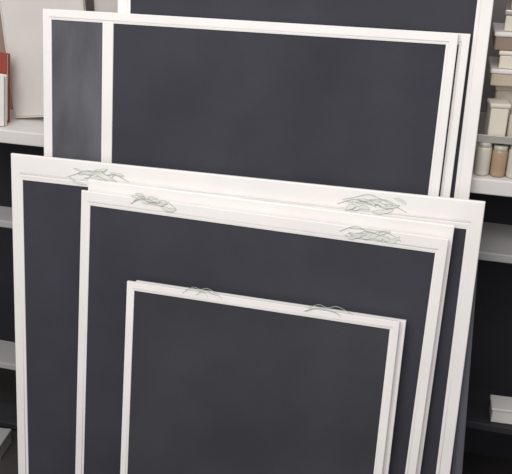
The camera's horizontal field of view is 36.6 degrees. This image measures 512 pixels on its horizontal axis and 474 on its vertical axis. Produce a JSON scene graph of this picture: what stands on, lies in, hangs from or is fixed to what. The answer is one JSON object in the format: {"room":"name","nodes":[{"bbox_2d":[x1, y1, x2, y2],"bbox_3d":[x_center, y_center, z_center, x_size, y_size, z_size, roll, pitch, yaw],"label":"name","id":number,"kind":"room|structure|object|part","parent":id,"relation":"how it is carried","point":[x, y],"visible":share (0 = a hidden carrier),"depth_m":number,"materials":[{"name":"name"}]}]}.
{"room":"storage room","nodes":[
{"label":"storage room","id":0,"kind":"room"},
{"bbox_2d":[0,368,511,473],"bbox_3d":[-0.336,1.472,0.862,6.000,0.100,4.250,7,25,14],"label":"floor","id":1,"kind":"structure","parent":0,"point":[473,463],"depth_m":2.47,"materials":[{"name":"concrete"}]},
{"bbox_2d":[0,428,11,458],"bbox_3d":[-0.878,0.656,2.481,0.166,0.052,0.096,4,24,7],"label":"cardboard box","id":2,"kind":"object","parent":1,"relation":"on","point":[5,433],"visible":1,"depth_m":2.48,"materials":[{"name":"cardboard"}]},
{"bbox_3d":[-0.878,0.638,2.472,0.166,0.012,0.096,4,24,7],"label":"box lid","id":3,"kind":"part","parent":2,"relation":"part of","materials":[{"name":"cardboard"}]},
{"bbox_2d":[0,142,43,429],"bbox_3d":[-0.866,0.106,2.540,1.330,1.008,0.350,7,25,14],"label":"shelving unit","id":4,"kind":"object","parent":1,"relation":"on","point":[8,411],"visible":0.02,"depth_m":2.61,"materials":[{"name":"laminate"}]},
{"bbox_3d":[-0.819,0.040,2.690,1.290,1.008,0.010,7,25,14],"label":"panel","id":5,"kind":"part","parent":4,"relation":"part of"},
{"bbox_2d":[11,153,484,473],"bbox_3d":[-0.090,0.353,1.991,1.193,1.028,0.189,7,25,14],"label":"chalkboard","id":6,"kind":"object","parent":1,"relation":"on","point":[46,191],"visible":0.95,"depth_m":2.00,"materials":[{"name":"white wood"}]},
{"bbox_2d":[43,9,458,195],"bbox_3d":[-0.087,0.165,1.987,1.011,1.374,0.242,7,25,14],"label":"chalkboard","id":7,"kind":"object","parent":1,"relation":"on","point":[353,107],"visible":0.39,"depth_m":1.84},
{"bbox_3d":[-0.478,0.115,2.083,0.159,1.352,0.006,7,15,14],"label":"panel","id":8,"kind":"part","parent":7,"relation":"part of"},
{"bbox_2d":[120,280,399,473],"bbox_3d":[-0.023,0.524,1.911,0.666,0.783,0.172,7,25,14],"label":"chalkboard","id":9,"kind":"object","parent":1,"relation":"on","point":[214,383],"visible":1,"depth_m":1.87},
{"bbox_2d":[75,190,448,473],"bbox_3d":[-0.040,0.406,1.941,0.907,0.974,0.187,7,25,14],"label":"chalkboard","id":10,"kind":"object","parent":1,"relation":"on","point":[393,274],"visible":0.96,"depth_m":1.86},
{"bbox_2d":[59,9,470,197],"bbox_3d":[-0.058,0.162,1.998,1.011,1.372,0.234,7,25,14],"label":"chalkboard","id":11,"kind":"object","parent":1,"relation":"on","point":[463,39],"visible":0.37,"depth_m":1.74,"materials":[{"name":"white wood"}]},
{"bbox_3d":[-0.058,0.163,1.996,0.974,1.351,0.005,7,15,14],"label":"panel","id":12,"kind":"part","parent":11,"relation":"part of","materials":[{"name":"white wood"}]},
{"bbox_2d":[136,280,405,473],"bbox_3d":[-0.004,0.527,1.927,0.662,0.765,0.165,7,25,14],"label":"chalkboard","id":13,"kind":"object","parent":1,"relation":"on","point":[402,326],"visible":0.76,"depth_m":1.80,"materials":[{"name":"white wood"}]},
{"bbox_2d":[88,179,454,473],"bbox_3d":[-0.024,0.393,1.957,0.905,0.984,0.187,7,25,14],"label":"chalkboard","id":14,"kind":"object","parent":1,"relation":"on","point":[442,230],"visible":0.14,"depth_m":1.82,"materials":[{"name":"white wood"}]},
{"bbox_2d":[118,0,493,198],"bbox_3d":[0.060,0.017,1.947,0.899,1.683,0.275,7,25,14],"label":"chalkboard","id":15,"kind":"object","parent":1,"relation":"on","point":[473,17],"visible":0.05,"depth_m":1.76,"materials":[{"name":"white wood"}]},
{"bbox_2d":[450,255,478,473],"bbox_3d":[0.071,0.392,1.975,0.951,0.975,0.169,7,25,14],"label":"chalkboard","id":16,"kind":"object","parent":1,"relation":"on","point":[458,448],"visible":0.16,"depth_m":1.85,"materials":[{"name":"white wood"}]},
{"bbox_3d":[0.071,0.392,1.973,0.862,0.899,0.002,4,14,15],"label":"panel","id":17,"kind":"part","parent":16,"relation":"part of","materials":[{"name":"white wood"}]},
{"bbox_2d":[464,193,511,459],"bbox_3d":[0.564,0.290,2.181,1.600,1.008,0.350,7,25,14],"label":"shelving unit","id":18,"kind":"object","parent":1,"relation":"on","point":[491,352],"visible":0.02,"depth_m":2.28,"materials":[{"name":"laminate"}]},
{"bbox_2d":[0,109,511,196],"bbox_3d":[-0.079,-0.271,2.128,2.970,0.038,0.355,7,25,14],"label":"shelf","id":19,"kind":"object","parent":18,"relation":"on","point":[21,131],"visible":0.02,"depth_m":2.09,"materials":[{"name":"white laminate"}]},
{"bbox_2d":[0,74,6,125],"bbox_3d":[-0.727,-0.380,2.123,0.099,0.146,0.030,8,25,14],"label":"folder","id":20,"kind":"object","parent":19,"relation":"on","point":[3,77],"visible":1,"depth_m":2.11,"materials":[{"name":"white paper"}]},
{"bbox_2d":[0,52,9,121],"bbox_3d":[-0.722,-0.416,2.143,0.098,0.196,0.038,8,25,14],"label":"folder","id":21,"kind":"object","parent":19,"relation":"on","point":[4,57],"visible":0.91,"depth_m":2.12,"materials":[{"name":"red paper"}]},
{"bbox_2d":[0,12,12,108],"bbox_3d":[-0.750,-0.613,2.283,0.246,0.440,0.146,7,25,14],"label":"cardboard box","id":22,"kind":"object","parent":19,"relation":"on","point":[2,43],"visible":0.03,"depth_m":2.22,"materials":[{"name":"beige cardboard"}]},
{"bbox_2d":[0,0,85,117],"bbox_3d":[-0.577,-0.564,2.120,0.306,0.487,0.087,7,25,13],"label":"canvas","id":23,"kind":"object","parent":19,"relation":"on","point":[22,20],"visible":0.51,"depth_m":2.14},
{"bbox_2d":[94,0,117,12],"bbox_3d":[-0.265,-0.591,2.155,0.346,0.520,0.126,7,25,14],"label":"cardboard box","id":24,"kind":"object","parent":19,"relation":"on","point":[99,5],"visible":0.02,"depth_m":2.11,"materials":[{"name":"white cardboard"}]},
{"bbox_2d":[474,142,492,175],"bbox_3d":[0.533,-0.186,1.815,0.035,0.080,0.035,7,25,14],"label":"jar","id":25,"kind":"object","parent":19,"relation":"on","point":[484,150],"visible":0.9,"depth_m":1.80,"materials":[{"name":"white glass"}]},
{"bbox_3d":[0.533,-0.217,1.801,0.032,0.011,0.032,7,25,14],"label":"lid","id":26,"kind":"part","parent":25,"relation":"part of","materials":[{"name":"grey metal"}]},
{"bbox_2d":[490,144,507,177],"bbox_3d":[0.567,-0.179,1.808,0.035,0.074,0.035,7,25,14],"label":"jar","id":27,"kind":"object","parent":19,"relation":"on","point":[500,151],"visible":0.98,"depth_m":1.79,"materials":[{"name":"beige glass"}]},
{"bbox_3d":[0.568,-0.208,1.795,0.032,0.010,0.032,7,25,14],"label":"lid","id":28,"kind":"part","parent":27,"relation":"part of","materials":[{"name":"grey metal"}]},
{"bbox_2d":[490,143,510,166],"bbox_3d":[0.730,-0.212,1.885,0.366,0.078,0.136,7,25,14],"label":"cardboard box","id":29,"kind":"object","parent":19,"relation":"on","point":[493,143],"visible":0.02,"depth_m":1.86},
{"bbox_2d":[476,112,511,144],"bbox_3d":[0.721,-0.245,1.833,0.386,0.018,0.206,7,25,14],"label":"tray","id":30,"kind":"object","parent":29,"relation":"on","point":[481,137],"visible":0.44,"depth_m":1.78,"materials":[{"name":"metal"}]},
{"bbox_2d":[484,98,510,135],"bbox_3d":[0.558,-0.273,1.797,0.046,0.085,0.056,4,24,6],"label":"cardboard box","id":31,"kind":"object","parent":30,"relation":"on","point":[498,109],"visible":0.97,"depth_m":1.78,"materials":[{"name":"beige cardboard"}]},
{"bbox_3d":[0.559,-0.307,1.782,0.046,0.010,0.056,4,24,6],"label":"box lid","id":32,"kind":"part","parent":31,"relation":"part of","materials":[{"name":"beige cardboard"}]},
{"bbox_2d":[494,86,511,131],"bbox_3d":[0.739,-0.304,1.830,0.346,0.120,0.096,7,25,14],"label":"cardboard box","id":33,"kind":"object","parent":30,"relation":"on","point":[501,92],"visible":0.23,"depth_m":1.81,"materials":[{"name":"beige cardboard"}]},
{"bbox_2d":[488,57,511,86],"bbox_3d":[0.721,-0.373,1.788,0.356,0.038,0.156,6,25,12],"label":"cardboard box","id":34,"kind":"object","parent":33,"relation":"on","point":[498,76],"visible":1,"depth_m":1.76,"materials":[{"name":"beige cardboard"}]},
{"bbox_3d":[0.722,-0.386,1.782,0.356,0.010,0.156,6,25,12],"label":"box lid","id":35,"kind":"part","parent":34,"relation":"part of","materials":[{"name":"white cardboard"}]},
{"bbox_2d":[498,50,511,68],"bbox_3d":[0.733,-0.405,1.764,0.346,0.040,0.156,8,25,16],"label":"cardboard box","id":36,"kind":"object","parent":34,"relation":"on","point":[505,61],"visible":0.61,"depth_m":1.74,"materials":[{"name":"beige cardboard"}]},
{"bbox_2d":[492,23,511,50],"bbox_3d":[0.721,-0.446,1.756,0.356,0.040,0.146,6,25,12],"label":"cardboard box","id":37,"kind":"object","parent":36,"relation":"on","point":[502,40],"visible":1,"depth_m":1.73,"materials":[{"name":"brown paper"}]},
{"bbox_3d":[0.721,-0.460,1.750,0.356,0.010,0.146,6,25,12],"label":"box lid","id":38,"kind":"part","parent":37,"relation":"part of","materials":[{"name":"white cardboard"}]},
{"bbox_2d":[504,2,511,31],"bbox_3d":[0.736,-0.482,1.730,0.346,0.047,0.146,9,25,17],"label":"cardboard box","id":39,"kind":"object","parent":37,"relation":"on","point":[508,12],"visible":1,"depth_m":1.72,"materials":[{"name":"cardboard"}]},
{"bbox_3d":[0.736,-0.498,1.722,0.346,0.012,0.146,9,25,17],"label":"box lid","id":40,"kind":"part","parent":39,"relation":"part of","materials":[{"name":"cardboard"}]},
{"bbox_3d":[0.733,-0.419,1.758,0.346,0.010,0.156,8,25,16],"label":"box lid","id":41,"kind":"part","parent":36,"relation":"part of","materials":[{"name":"beige cardboard"}]},
{"bbox_3d":[0.739,-0.350,1.810,0.346,0.020,0.096,7,25,14],"label":"box lid","id":42,"kind":"part","parent":33,"relation":"part of","materials":[{"name":"beige cardboard"}]},
{"bbox_2d":[506,109,511,136],"bbox_3d":[0.597,-0.259,1.786,0.032,0.070,0.032,7,25,14],"label":"jar","id":43,"kind":"object","parent":30,"relation":"on","point":[509,127],"visible":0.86,"depth_m":1.78,"materials":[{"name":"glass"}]},
{"bbox_2d":[506,145,511,178],"bbox_3d":[0.602,-0.177,1.798,0.035,0.080,0.035,7,25,14],"label":"jar","id":44,"kind":"object","parent":19,"relation":"on","point":[509,162],"visible":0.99,"depth_m":1.79,"materials":[{"name":"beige glass"}]},
{"bbox_2d":[489,395,511,423],"bbox_3d":[0.666,0.464,2.078,0.076,0.046,0.066,6,24,10],"label":"cardboard box","id":45,"kind":"object","parent":18,"relation":"on","point":[500,408],"visible":1,"depth_m":2.06,"materials":[{"name":"white cardboard"}]},
{"bbox_3d":[0.666,0.447,2.071,0.076,0.008,0.066,6,24,10],"label":"box lid","id":46,"kind":"part","parent":45,"relation":"part of","materials":[{"name":"white cardboard"}]},
{"bbox_2d":[85,0,509,112],"bbox_3d":[0.262,-0.678,2.141,6.000,2.800,0.100,7,25,14],"label":"wall","id":47,"kind":"structure","parent":0,"point":[499,6],"depth_m":2.06,"materials":[{"name":"grey paint"}]}
]}

